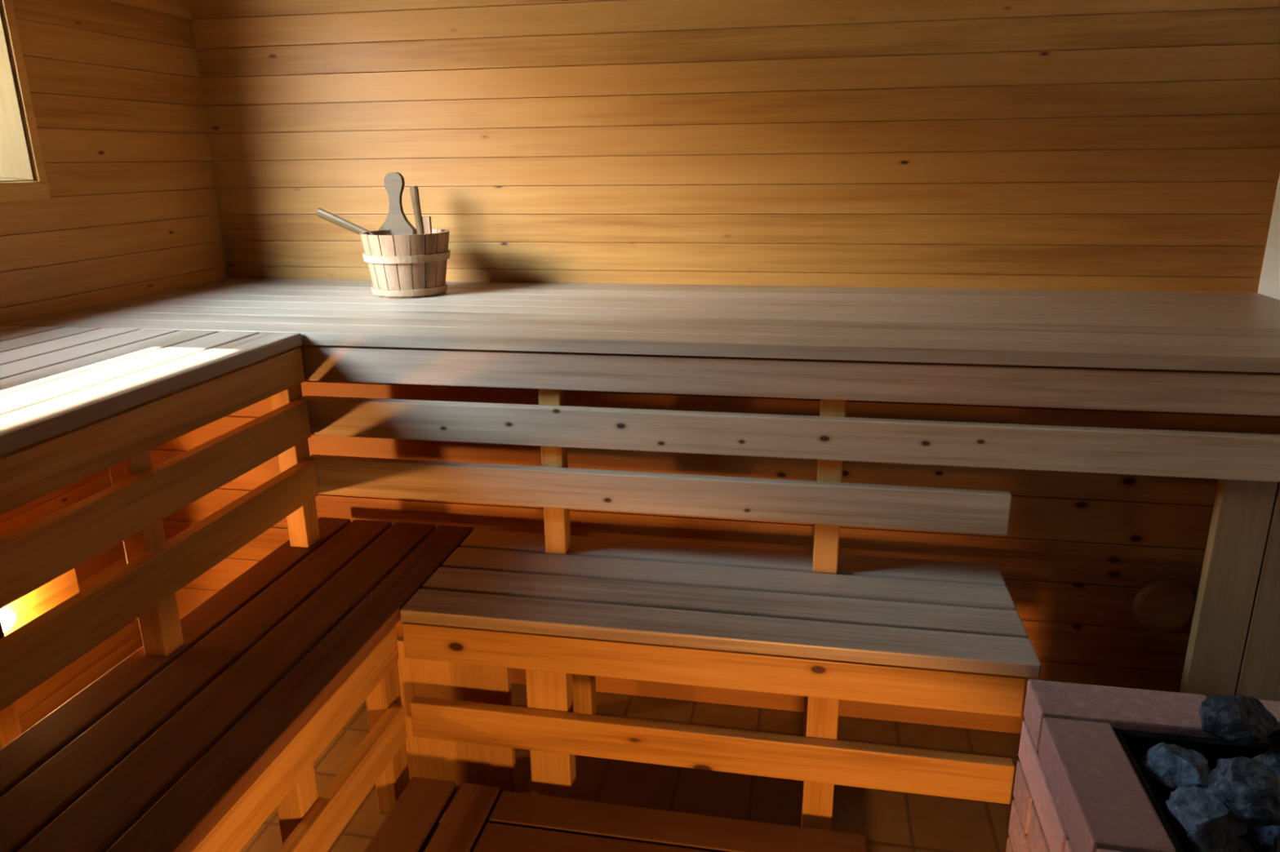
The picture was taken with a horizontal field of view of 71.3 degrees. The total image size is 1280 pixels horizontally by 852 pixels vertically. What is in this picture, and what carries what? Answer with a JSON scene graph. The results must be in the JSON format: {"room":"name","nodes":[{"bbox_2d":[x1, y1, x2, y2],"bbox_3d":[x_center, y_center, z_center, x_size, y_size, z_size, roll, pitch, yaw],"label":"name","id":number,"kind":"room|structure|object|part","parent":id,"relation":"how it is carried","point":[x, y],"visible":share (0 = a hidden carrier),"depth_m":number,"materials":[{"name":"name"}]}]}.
{"room":"spa","nodes":[
{"label":"spa","id":0,"kind":"room"},
{"bbox_2d":[0,0,228,733],"bbox_3d":[-1.599,-0.238,1.119,0.120,2.350,3.200,2,17,11],"label":"wall","id":1,"kind":"structure","parent":0,"point":[131,211],"depth_m":2.21,"materials":[{"name":"brown wood"}]},
{"bbox_2d":[0,0,50,202],"bbox_3d":[-1.534,-0.766,1.354,0.146,0.874,1.212,2,17,11],"label":"window","id":2,"kind":"structure","parent":1,"relation":"in","point":[23,176],"depth_m":1.96,"materials":[{"name":"brown wood"}]},
{"bbox_3d":[-1.528,-0.392,1.466,0.120,0.027,1.168,2,17,11],"label":"sill","id":3,"kind":"part","parent":2,"relation":"part of","materials":[{"name":"brown wood"}]},
{"bbox_2d":[0,568,79,639],"bbox_3d":[-1.154,0.335,1.708,0.050,0.095,0.230,2,17,11],"label":"wall lamp","id":4,"kind":"object","parent":1,"relation":"attached to","point":[27,608],"visible":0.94,"depth_m":1.73,"materials":[{"name":"yellow"}]},
{"bbox_3d":[-1.164,0.356,1.631,0.036,0.040,0.042,2,17,11],"label":"globe","id":5,"kind":"part","parent":4,"relation":"part of"},
{"bbox_2d":[239,683,1021,851],"bbox_3d":[-0.153,0.979,1.200,2.836,0.060,3.240,2,17,11],"label":"floor","id":6,"kind":"structure","parent":0,"point":[891,821],"depth_m":1.84,"materials":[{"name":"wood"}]},
{"bbox_2d":[0,325,319,749],"bbox_3d":[-1.245,0.560,0.936,0.710,0.919,2.335,2,17,11],"label":"bench","id":7,"kind":"object","parent":6,"relation":"on","point":[77,404],"visible":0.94,"depth_m":1.45,"materials":[{"name":"brown wood"}]},
{"bbox_3d":[-1.174,0.380,1.580,0.045,0.892,0.044,2,17,11],"label":"post","id":8,"kind":"part","parent":7,"relation":"part of","materials":[{"name":"brown wood"}]},
{"bbox_3d":[-0.821,0.173,1.472,0.044,0.442,0.045,2,17,11],"label":"post","id":9,"kind":"part","parent":7,"relation":"part of","materials":[{"name":"brown wood"}]},
{"bbox_3d":[-1.252,0.136,0.795,0.710,0.026,2.309,2,17,11],"label":"seat","id":10,"kind":"part","parent":7,"relation":"part of","materials":[{"name":"brown wood"}]},
{"bbox_3d":[-0.919,0.312,0.781,0.026,0.080,2.306,2,17,11],"label":"rail","id":11,"kind":"part","parent":7,"relation":"part of","materials":[{"name":"brown wood"}]},
{"bbox_3d":[-0.917,0.438,0.819,0.026,0.080,2.306,2,17,11],"label":"rail","id":12,"kind":"part","parent":7,"relation":"part of","materials":[{"name":"brown wood"}]},
{"bbox_3d":[-0.737,0.045,1.894,0.044,0.442,0.050,2,17,11],"label":"post","id":13,"kind":"part","parent":7,"relation":"part of","materials":[{"name":"brown wood"}]},
{"bbox_2d":[0,517,516,851],"bbox_3d":[-0.707,0.790,0.963,0.558,0.450,2.454,2,17,11],"label":"bench","id":14,"kind":"object","parent":6,"relation":"on","point":[192,748],"visible":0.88,"depth_m":1.44,"materials":[{"name":"brown wood"}]},
{"bbox_3d":[-0.556,0.652,1.463,0.044,0.423,0.050,2,17,11],"label":"post","id":15,"kind":"part","parent":14,"relation":"part of","materials":[{"name":"brown wood"}]},
{"bbox_3d":[-0.659,0.866,0.765,0.025,0.078,2.058,2,17,11],"label":"rail","id":16,"kind":"part","parent":14,"relation":"part of","materials":[{"name":"brown wood"}]},
{"bbox_3d":[-0.499,0.566,1.750,0.044,0.423,0.060,2,17,11],"label":"post","id":17,"kind":"part","parent":14,"relation":"part of","materials":[{"name":"brown wood"}]},
{"bbox_3d":[-0.376,0.591,1.823,0.238,0.330,0.020,2,17,11],"label":"panel","id":18,"kind":"part","parent":14,"relation":"part of","materials":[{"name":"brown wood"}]},
{"bbox_2d":[364,777,500,851],"bbox_3d":[-0.529,0.999,0.879,0.180,0.095,1.845,2,17,11],"label":"duckboard","id":19,"kind":"object","parent":6,"relation":"on","point":[411,825],"visible":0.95,"depth_m":1.64,"materials":[{"name":"brown wood"}]},
{"bbox_2d":[5,278,1279,733],"bbox_3d":[0.065,0.167,2.192,2.790,0.919,0.787,2,17,11],"label":"bench","id":20,"kind":"object","parent":6,"relation":"on","point":[1093,448],"visible":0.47,"depth_m":1.81,"materials":[{"name":"brown wood"}]},
{"bbox_2d":[359,172,450,298],"bbox_3d":[-0.602,-0.492,2.284,0.224,0.304,0.224,2,17,11],"label":"bucket","id":21,"kind":"object","parent":20,"relation":"on","point":[386,254],"visible":0.98,"depth_m":2.24,"materials":[{"name":"brown wood"}]},
{"bbox_2d":[315,208,411,266],"bbox_3d":[-0.710,-0.483,2.288,0.270,0.149,0.080,2,17,11],"label":"ladle","id":22,"kind":"object","parent":21,"relation":"in","point":[320,212],"visible":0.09,"depth_m":2.30,"materials":[{"name":"brown wood"}]},
{"bbox_3d":[-0.733,-0.502,2.304,0.220,0.120,0.025,4,17,15],"label":"handle","id":23,"kind":"part","parent":22,"relation":"part of","materials":[{"name":"brown wood"}]},
{"bbox_2d":[409,186,431,234],"bbox_3d":[-0.553,-0.493,2.306,0.053,0.249,0.053,-12,20,-32],"label":"wooden scoop","id":24,"kind":"object","parent":21,"relation":"in","point":[423,224],"visible":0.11,"depth_m":2.29,"materials":[{"name":"brown wood"}]},
{"bbox_3d":[-0.565,-0.511,2.303,0.045,0.212,0.014,2,17,11],"label":"handle","id":25,"kind":"part","parent":24,"relation":"part of","materials":[{"name":"brown wood"}]},
{"bbox_3d":[-0.177,0.053,1.843,0.045,0.442,0.045,2,17,11],"label":"post","id":26,"kind":"part","parent":20,"relation":"part of","materials":[{"name":"brown wood"}]},
{"bbox_3d":[0.059,-0.261,2.064,2.790,0.026,0.787,2,17,11],"label":"seat","id":27,"kind":"part","parent":20,"relation":"part of","materials":[{"name":"brown wood"}]},
{"bbox_3d":[-0.010,0.133,1.797,1.425,0.080,0.026,2,17,11],"label":"rail","id":28,"kind":"part","parent":20,"relation":"part of","materials":[{"name":"brown wood"}]},
{"bbox_3d":[0.325,0.022,1.696,2.110,0.080,0.026,2,17,11],"label":"rail","id":29,"kind":"part","parent":20,"relation":"part of","materials":[{"name":"brown wood"}]},
{"bbox_3d":[0.371,0.077,1.742,0.048,0.442,0.045,2,17,11],"label":"post","id":30,"kind":"part","parent":20,"relation":"part of","materials":[{"name":"brown wood"}]},
{"bbox_3d":[1.212,0.428,1.674,0.326,0.690,0.024,2,17,11],"label":"panel","id":31,"kind":"part","parent":20,"relation":"part of","materials":[{"name":"brown wood"}]},
{"bbox_2d":[472,790,866,851],"bbox_3d":[0.030,0.818,1.457,0.676,0.095,0.432,2,17,11],"label":"duckboard","id":32,"kind":"object","parent":6,"relation":"on","point":[519,822],"visible":1,"depth_m":1.59,"materials":[{"name":"brown wood"}]},
{"bbox_2d":[400,529,1041,830],"bbox_3d":[0.143,0.527,1.806,1.126,0.450,0.390,2,17,11],"label":"bench","id":33,"kind":"object","parent":6,"relation":"on","point":[944,635],"visible":0.91,"depth_m":1.64,"materials":[{"name":"brown wood"}]},
{"bbox_3d":[-0.172,0.568,1.730,0.080,0.423,0.044,2,17,11],"label":"post","id":34,"kind":"part","parent":33,"relation":"part of","materials":[{"name":"brown wood"}]},
{"bbox_3d":[-0.131,0.477,2.029,0.045,0.423,0.045,2,17,11],"label":"post","id":35,"kind":"part","parent":33,"relation":"part of","materials":[{"name":"brown wood"}]},
{"bbox_3d":[0.100,0.592,1.645,1.106,0.078,0.025,2,17,11],"label":"rail","id":36,"kind":"part","parent":33,"relation":"part of","materials":[{"name":"brown wood"}]},
{"bbox_3d":[0.141,0.324,1.743,1.125,0.026,0.386,2,17,11],"label":"seat","id":37,"kind":"part","parent":33,"relation":"part of","materials":[{"name":"brown wood"}]},
{"bbox_3d":[0.390,0.500,1.933,0.055,0.423,0.045,2,17,11],"label":"post","id":38,"kind":"part","parent":33,"relation":"part of","materials":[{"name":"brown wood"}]},
{"bbox_3d":[0.331,0.589,1.636,0.055,0.423,0.044,2,17,11],"label":"post","id":39,"kind":"part","parent":33,"relation":"part of","materials":[{"name":"brown wood"}]},
{"bbox_2d":[1005,679,1279,851],"bbox_3d":[0.853,0.735,0.996,0.693,0.500,0.732,2,17,11],"label":"stove","id":40,"kind":"object","parent":6,"relation":"on","point":[1080,785],"visible":0.77,"depth_m":1.21,"materials":[{"name":"brick"}]},
{"bbox_2d":[1138,742,1210,844],"bbox_3d":[0.707,0.474,1.170,0.099,0.114,0.098,2,17,11],"label":"stone","id":41,"kind":"object","parent":40,"relation":"in","point":[1171,767],"depth_m":1.15,"materials":[{"name":"grey stone"}]},
{"bbox_3d":[0.715,0.496,1.159,0.077,0.079,0.069,2,17,11],"label":"heater stone","id":42,"kind":"part","parent":41,"relation":"part of","materials":[{"name":"grey stone"}]},
{"bbox_3d":[0.853,0.717,0.991,0.513,0.438,0.552,2,17,11],"label":"steel casing","id":43,"kind":"part","parent":40,"relation":"part of","materials":[{"name":"black metal"}]},
{"bbox_2d":[1165,786,1254,851],"bbox_3d":[0.696,0.511,1.077,0.118,0.144,0.102,-6,18,-17],"label":"stone","id":44,"kind":"object","parent":40,"relation":"on","point":[1206,822],"depth_m":1.05,"materials":[{"name":"grey stone"}]},
{"bbox_3d":[0.713,0.536,1.081,0.067,0.093,0.060,2,17,11],"label":"heater stone","id":45,"kind":"part","parent":44,"relation":"part of","materials":[{"name":"grey stone"}]},
{"bbox_2d":[1199,694,1279,746],"bbox_3d":[0.778,0.381,1.161,0.089,0.070,0.071,-10,19,-27],"label":"stone","id":46,"kind":"object","parent":40,"relation":"in","point":[1240,720],"visible":1,"depth_m":1.14,"materials":[{"name":"grey stone"}]},
{"bbox_2d":[1206,756,1279,826],"bbox_3d":[0.726,0.432,1.052,0.089,0.075,0.084,2,17,11],"label":"stone","id":47,"kind":"object","parent":40,"relation":"in","point":[1251,790],"visible":1,"depth_m":1.03,"materials":[{"name":"grey stone"}]},
{"bbox_2d":[1244,745,1279,851],"bbox_3d":[0.813,0.484,1.144,0.113,0.146,0.113,6,18,22],"label":"stone","id":48,"kind":"object","parent":40,"relation":"on","point":[1260,839],"depth_m":1.13,"materials":[{"name":"grey stone"}]},
{"bbox_3d":[0.812,0.446,1.132,0.085,0.064,0.075,-7,18,-21],"label":"heater stone","id":49,"kind":"part","parent":48,"relation":"part of","materials":[{"name":"grey stone"}]},
{"bbox_2d":[1268,829,1279,851],"bbox_3d":[0.793,0.523,1.069,0.062,0.094,0.067,-16,22,-41],"label":"stone","id":50,"kind":"object","parent":40,"relation":"on","point":[1276,846],"visible":1,"depth_m":1.07,"materials":[{"name":"grey stone"}]},
{"bbox_2d":[188,0,1279,293],"bbox_3d":[0.043,-0.649,2.422,3.196,2.350,0.100,2,17,11],"label":"wall","id":51,"kind":"structure","parent":0,"point":[1024,144],"depth_m":2.29,"materials":[{"name":"brown wood"}]},
{"bbox_2d":[1133,580,1195,632],"bbox_3d":[1.092,0.377,1.853,0.119,0.119,0.012,2,17,11],"label":"vent cover","id":52,"kind":"object","parent":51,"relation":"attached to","point":[1160,606],"visible":0.96,"depth_m":1.85,"materials":[{"name":"brown wood"}]},
{"bbox_2d":[1257,175,1279,300],"bbox_3d":[1.255,-0.113,0.589,0.100,2.350,3.200,2,17,11],"label":"wall","id":53,"kind":"structure","parent":0,"point":[1269,282],"depth_m":2.11,"materials":[{"name":"white paint"}]}
]}

